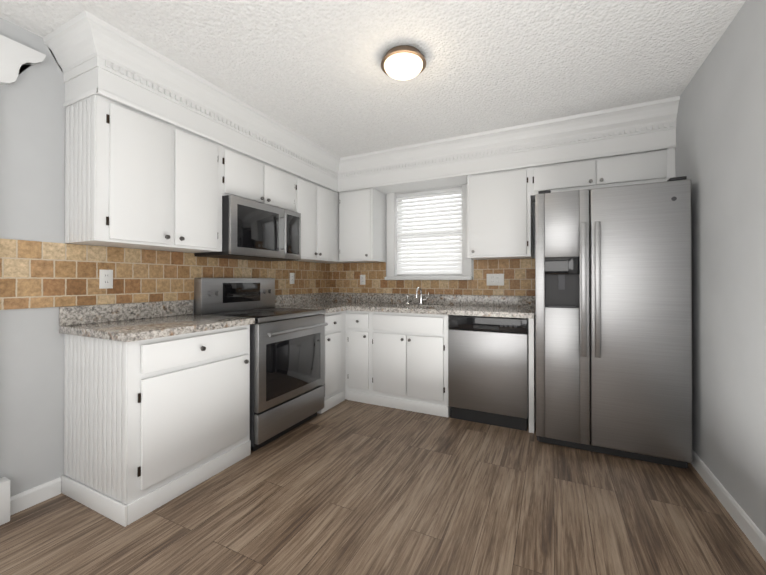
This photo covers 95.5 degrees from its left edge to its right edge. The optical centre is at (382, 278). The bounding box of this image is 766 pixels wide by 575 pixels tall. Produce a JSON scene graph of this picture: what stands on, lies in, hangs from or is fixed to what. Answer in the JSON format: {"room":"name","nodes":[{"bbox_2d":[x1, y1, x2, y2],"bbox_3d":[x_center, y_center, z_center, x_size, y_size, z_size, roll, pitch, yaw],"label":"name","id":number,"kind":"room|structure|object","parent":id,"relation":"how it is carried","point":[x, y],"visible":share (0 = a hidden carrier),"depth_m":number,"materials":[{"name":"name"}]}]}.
{"room":"kitchen","nodes":[
{"label":"kitchen","id":0,"kind":"room"},
{"bbox_2d":[0,18,329,496],"bbox_3d":[-1.772,-0.052,2.041,0.120,2.450,5.140,0,0,26],"label":"wall","id":1,"kind":"structure","parent":0,"point":[32,155],"depth_m":1.81,"materials":[{"name":"grey paint"}]},
{"bbox_2d":[0,477,9,524],"bbox_3d":[-1.889,0.112,1.583,0.070,2.118,0.265,0,0,26],"label":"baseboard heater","id":2,"kind":"object","parent":1,"relation":"attached to","point":[4,500],"visible":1,"depth_m":1.67,"materials":[{"name":"white metal"}]},
{"bbox_2d":[0,35,45,84],"bbox_3d":[-2.062,-1.067,1.273,0.033,0.228,1.256,0,0,26],"label":"trim","id":3,"kind":"structure","parent":1,"relation":"attached to","point":[16,59],"depth_m":1.72,"materials":[{"name":"white wood"}]},
{"bbox_2d":[10,477,60,515],"bbox_3d":[-2.272,1.123,0.853,0.012,0.088,2.334,0,0,26],"label":"baseboard","id":4,"kind":"structure","parent":1,"relation":"attached to","point":[24,500],"depth_m":1.80,"materials":[{"name":"white wood"}]},
{"bbox_2d":[43,22,94,82],"bbox_3d":[-1.630,-1.182,1.825,0.330,0.191,0.120,0,0,26],"label":"crown molding","id":5,"kind":"structure","parent":1,"relation":"attached to","point":[56,40],"depth_m":1.85,"materials":[{"name":"white paint"}]},
{"bbox_2d":[65,94,228,252],"bbox_3d":[-1.445,-0.574,2.198,0.328,0.754,0.767,0,0,26],"label":"upper cabinet","id":6,"kind":"object","parent":1,"relation":"attached to","point":[135,179],"depth_m":1.97,"materials":[{"name":"white paint"}]},
{"bbox_2d":[0,239,331,309],"bbox_3d":[-1.262,-0.017,2.942,0.008,0.348,2.834,0,0,26],"label":"tile backsplash","id":7,"kind":"structure","parent":1,"relation":"attached to","point":[36,274],"depth_m":2.15,"materials":[{"name":"tile"}]},
{"bbox_2d":[99,269,112,288],"bbox_3d":[-1.665,0.001,2.095,0.007,0.114,0.070,0,0,26],"label":"outlet","id":8,"kind":"object","parent":7,"relation":"attached to","point":[105,279],"visible":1,"depth_m":2.09,"materials":[{"name":"white plastic"}]},
{"bbox_2d":[290,273,294,283],"bbox_3d":[-0.937,-0.005,3.592,0.007,0.114,0.070,0,0,26],"label":"outlet","id":9,"kind":"object","parent":7,"relation":"attached to","point":[292,278],"visible":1,"depth_m":3.59,"materials":[{"name":"white plastic"}]},
{"bbox_2d":[229,149,296,211],"bbox_3d":[-1.110,-0.771,2.890,0.328,0.353,0.768,0,0,26],"label":"upper cabinet","id":10,"kind":"object","parent":1,"relation":"attached to","point":[250,178],"depth_m":2.78,"materials":[{"name":"white paint"}]},
{"bbox_2d":[194,195,300,260],"bbox_3d":[-1.058,-0.380,2.863,0.443,0.423,0.758,0,0,26],"label":"microwave","id":11,"kind":"object","parent":10,"relation":"attached to","point":[254,230],"visible":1,"depth_m":2.68,"materials":[{"name":"silver metal"}]},
{"bbox_2d":[275,293,330,304],"bbox_3d":[-0.858,0.215,3.755,0.020,0.103,1.010,0,0,26],"label":"backsplash","id":12,"kind":"structure","parent":1,"relation":"attached to","point":[295,299],"depth_m":3.69,"materials":[{"name":"grey stone"}]},
{"bbox_2d":[295,176,336,261],"bbox_3d":[-0.808,-0.568,3.509,0.328,0.754,0.611,0,0,26],"label":"upper cabinet","id":13,"kind":"object","parent":1,"relation":"attached to","point":[317,204],"depth_m":3.46,"materials":[{"name":"white paint"}]},
{"bbox_2d":[317,193,349,262],"bbox_3d":[-0.586,-0.565,3.965,0.328,0.754,0.403,0,0,26],"label":"upper cabinet","id":14,"kind":"object","parent":1,"relation":"attached to","point":[337,193],"depth_m":3.83,"materials":[{"name":"white paint"}]},
{"bbox_2d":[63,67,338,192],"bbox_3d":[-1.131,-1.109,2.831,0.345,0.329,2.190,0,0,26],"label":"soffit","id":15,"kind":"structure","parent":0,"point":[108,85],"depth_m":2.17,"materials":[{"name":"white paint"}]},
{"bbox_2d":[67,10,338,177],"bbox_3d":[-0.979,-1.178,2.660,0.096,0.191,2.190,0,0,26],"label":"crown molding","id":16,"kind":"structure","parent":15,"relation":"attached to","point":[83,42],"depth_m":2.12,"materials":[{"name":"white paint"}]},
{"bbox_2d":[0,0,745,157],"bbox_3d":[-0.266,-1.331,1.315,3.470,0.100,5.140,0,0,26],"label":"ceiling","id":17,"kind":"structure","parent":0,"point":[311,70],"depth_m":1.96,"materials":[{"name":"white paint"}]},
{"bbox_2d":[381,45,425,79],"bbox_3d":[0.118,-1.225,2.006,0.262,0.103,0.262,0,0,26],"label":"flush-mount ceiling light","id":18,"kind":"object","parent":17,"relation":"attached to","point":[404,62],"visible":1,"depth_m":1.94,"materials":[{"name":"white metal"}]},
{"bbox_2d":[0,399,765,574],"bbox_3d":[-0.266,1.219,1.302,3.470,0.100,5.140,0,0,26],"label":"floor","id":19,"kind":"structure","parent":0,"point":[346,487],"depth_m":1.71,"materials":[{"name":"brown wood"}]},
{"bbox_2d":[59,300,254,526],"bbox_3d":[-1.312,0.664,2.107,0.643,1.018,0.778,0,0,26],"label":"base cabinet","id":20,"kind":"object","parent":19,"relation":"on","point":[156,405],"visible":1,"depth_m":1.85,"materials":[{"name":"white paint"}]},
{"bbox_2d":[194,278,327,450],"bbox_3d":[-0.929,0.584,2.790,0.716,1.185,0.760,0,0,26],"label":"range","id":21,"kind":"object","parent":19,"relation":"on","point":[287,363],"visible":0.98,"depth_m":2.63,"materials":[{"name":"silver metal"}]},
{"bbox_2d":[317,313,346,413],"bbox_3d":[-0.726,0.742,3.340,0.618,0.875,0.378,0,0,26],"label":"base cabinet","id":22,"kind":"object","parent":19,"relation":"on","point":[335,385],"depth_m":3.22,"materials":[{"name":"white paint"}]},
{"bbox_2d":[347,309,449,417],"bbox_3d":[0.221,0.742,3.446,1.028,0.875,0.618,0,0,26],"label":"base cabinet","id":23,"kind":"object","parent":19,"relation":"on","point":[387,350],"depth_m":3.14,"materials":[{"name":"white paint"}]},
{"bbox_2d":[275,301,370,312],"bbox_3d":[-0.577,0.285,3.619,0.643,0.040,1.010,0,0,26],"label":"countertop","id":24,"kind":"structure","parent":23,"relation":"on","point":[330,306],"depth_m":3.46,"materials":[{"name":"grey stone"}]},
{"bbox_2d":[347,301,534,320],"bbox_3d":[0.537,0.284,3.281,1.657,0.040,0.643,0,0,26],"label":"countertop","id":25,"kind":"structure","parent":23,"relation":"on","point":[376,306],"depth_m":3.09,"materials":[{"name":"grey stone"}]},
{"bbox_2d":[403,305,422,308],"bbox_3d":[0.322,0.388,3.372,0.588,0.191,0.408,0,0,26],"label":"sink","id":26,"kind":"object","parent":25,"relation":"in","point":[404,306],"depth_m":3.58,"materials":[{"name":"silver metal"}]},
{"bbox_2d":[406,287,428,303],"bbox_3d":[0.334,0.171,3.583,0.261,0.186,0.175,0,0,26],"label":"faucet","id":27,"kind":"object","parent":25,"relation":"on","point":[416,296],"visible":1,"depth_m":3.60,"materials":[{"name":"silver metal"}]},
{"bbox_2d":[448,315,528,430],"bbox_3d":[0.958,0.745,3.064,0.618,0.866,0.606,0,0,26],"label":"dishwasher","id":28,"kind":"object","parent":19,"relation":"on","point":[488,370],"visible":1,"depth_m":2.79,"materials":[{"name":"silver metal"}]},
{"bbox_2d":[535,176,691,468],"bbox_3d":[1.627,0.276,2.602,0.866,1.800,0.825,0,0,26],"label":"refrigerator","id":29,"kind":"object","parent":19,"relation":"on","point":[613,302],"visible":1,"depth_m":2.26,"materials":[{"name":"grey metal"}]},
{"bbox_2d":[330,194,534,295],"bbox_3d":[0.832,-0.045,3.566,3.230,2.450,0.120,0,0,26],"label":"wall","id":30,"kind":"structure","parent":0,"point":[533,222],"depth_m":3.37,"materials":[{"name":"grey paint"}]},
{"bbox_2d":[339,188,385,262],"bbox_3d":[-0.233,-0.566,3.822,0.412,0.755,0.352,0,0,26],"label":"upper cabinet","id":31,"kind":"object","parent":30,"relation":"attached to","point":[362,225],"visible":1,"depth_m":3.69,"materials":[{"name":"white paint"}]},
{"bbox_2d":[385,184,472,279],"bbox_3d":[0.481,-0.493,3.704,0.950,1.012,0.178,0,0,26],"label":"window","id":32,"kind":"structure","parent":30,"relation":"in","point":[392,224],"depth_m":3.75,"materials":[{"name":"white"}]},
{"bbox_2d":[396,187,461,274],"bbox_3d":[0.483,-0.488,3.707,0.728,0.895,0.036,0,0,26],"label":"window blinds","id":33,"kind":"object","parent":32,"relation":"attached to","point":[442,260],"visible":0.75,"depth_m":3.70,"materials":[{"name":"white plastic"}]},
{"bbox_2d":[331,293,534,308],"bbox_3d":[0.393,0.214,3.697,2.280,0.103,0.020,0,0,26],"label":"backsplash","id":34,"kind":"structure","parent":30,"relation":"attached to","point":[433,299],"depth_m":3.59,"materials":[{"name":"grey stone"}]},
{"bbox_2d":[332,258,534,295],"bbox_3d":[0.404,-0.013,3.702,2.280,0.348,0.007,0,0,26],"label":"tile backsplash","id":35,"kind":"structure","parent":30,"relation":"attached to","point":[519,274],"depth_m":3.57,"materials":[{"name":"tile"}]},
{"bbox_2d":[360,275,364,284],"bbox_3d":[-0.234,0.010,4.003,0.070,0.114,0.007,0,0,26],"label":"outlet","id":36,"kind":"object","parent":35,"relation":"attached to","point":[362,279],"visible":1,"depth_m":4.00,"materials":[{"name":"white plastic"}]},
{"bbox_2d":[487,274,503,285],"bbox_3d":[1.084,0.007,3.363,0.162,0.114,0.007,0,0,26],"label":"outlet","id":37,"kind":"object","parent":35,"relation":"attached to","point":[495,279],"visible":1,"depth_m":3.36,"materials":[{"name":"white plastic"}]},
{"bbox_2d":[467,167,534,259],"bbox_3d":[1.075,-0.569,3.199,0.534,0.754,0.328,0,0,26],"label":"upper cabinet","id":38,"kind":"object","parent":30,"relation":"attached to","point":[499,214],"depth_m":3.05,"materials":[{"name":"white paint"}]},
{"bbox_2d":[531,158,598,199],"bbox_3d":[1.528,-0.827,2.980,0.474,0.240,0.328,0,0,26],"label":"upper cabinet","id":39,"kind":"object","parent":30,"relation":"attached to","point":[583,174],"depth_m":2.82,"materials":[{"name":"white paint"}]},
{"bbox_2d":[599,148,675,187],"bbox_3d":[1.963,-0.828,2.768,0.492,0.240,0.328,0,0,26],"label":"upper cabinet","id":40,"kind":"object","parent":30,"relation":"attached to","point":[659,165],"depth_m":2.61,"materials":[{"name":"white paint"}]},
{"bbox_2d":[339,129,675,193],"bbox_3d":[0.730,-1.106,3.362,3.230,0.329,0.345,0,0,26],"label":"soffit","id":41,"kind":"structure","parent":0,"point":[453,173],"depth_m":3.03,"materials":[{"name":"white paint"}]},
{"bbox_2d":[336,96,679,178],"bbox_3d":[0.784,-1.176,3.086,2.893,0.191,0.120,0,0,26],"label":"crown molding","id":42,"kind":"structure","parent":41,"relation":"attached to","point":[656,115],"depth_m":2.91,"materials":[{"name":"white paint"}]},
{"bbox_2d":[675,0,765,536],"bbox_3d":[1.241,-0.059,0.576,0.120,2.450,5.140,0,0,26],"label":"wall","id":43,"kind":"structure","parent":0,"point":[720,155],"depth_m":1.74,"materials":[{"name":"grey paint"}]},
{"bbox_2d":[691,449,765,561],"bbox_3d":[1.174,1.122,0.587,0.012,0.088,4.869,0,0,26],"label":"baseboard","id":44,"kind":"structure","parent":43,"relation":"attached to","point":[753,533],"depth_m":1.70,"materials":[{"name":"white wood"}]},
{"label":"outside","id":45,"kind":"structure","parent":0,"visible":0},
{"bbox_2d":[402,194,459,270],"bbox_3d":[0.646,-0.485,4.042,1.760,1.925,0.010,0,0,26],"label":"sky","id":46,"kind":"structure","parent":45,"point":[434,221],"depth_m":4.08,"materials":[{"name":"white"}]}
]}

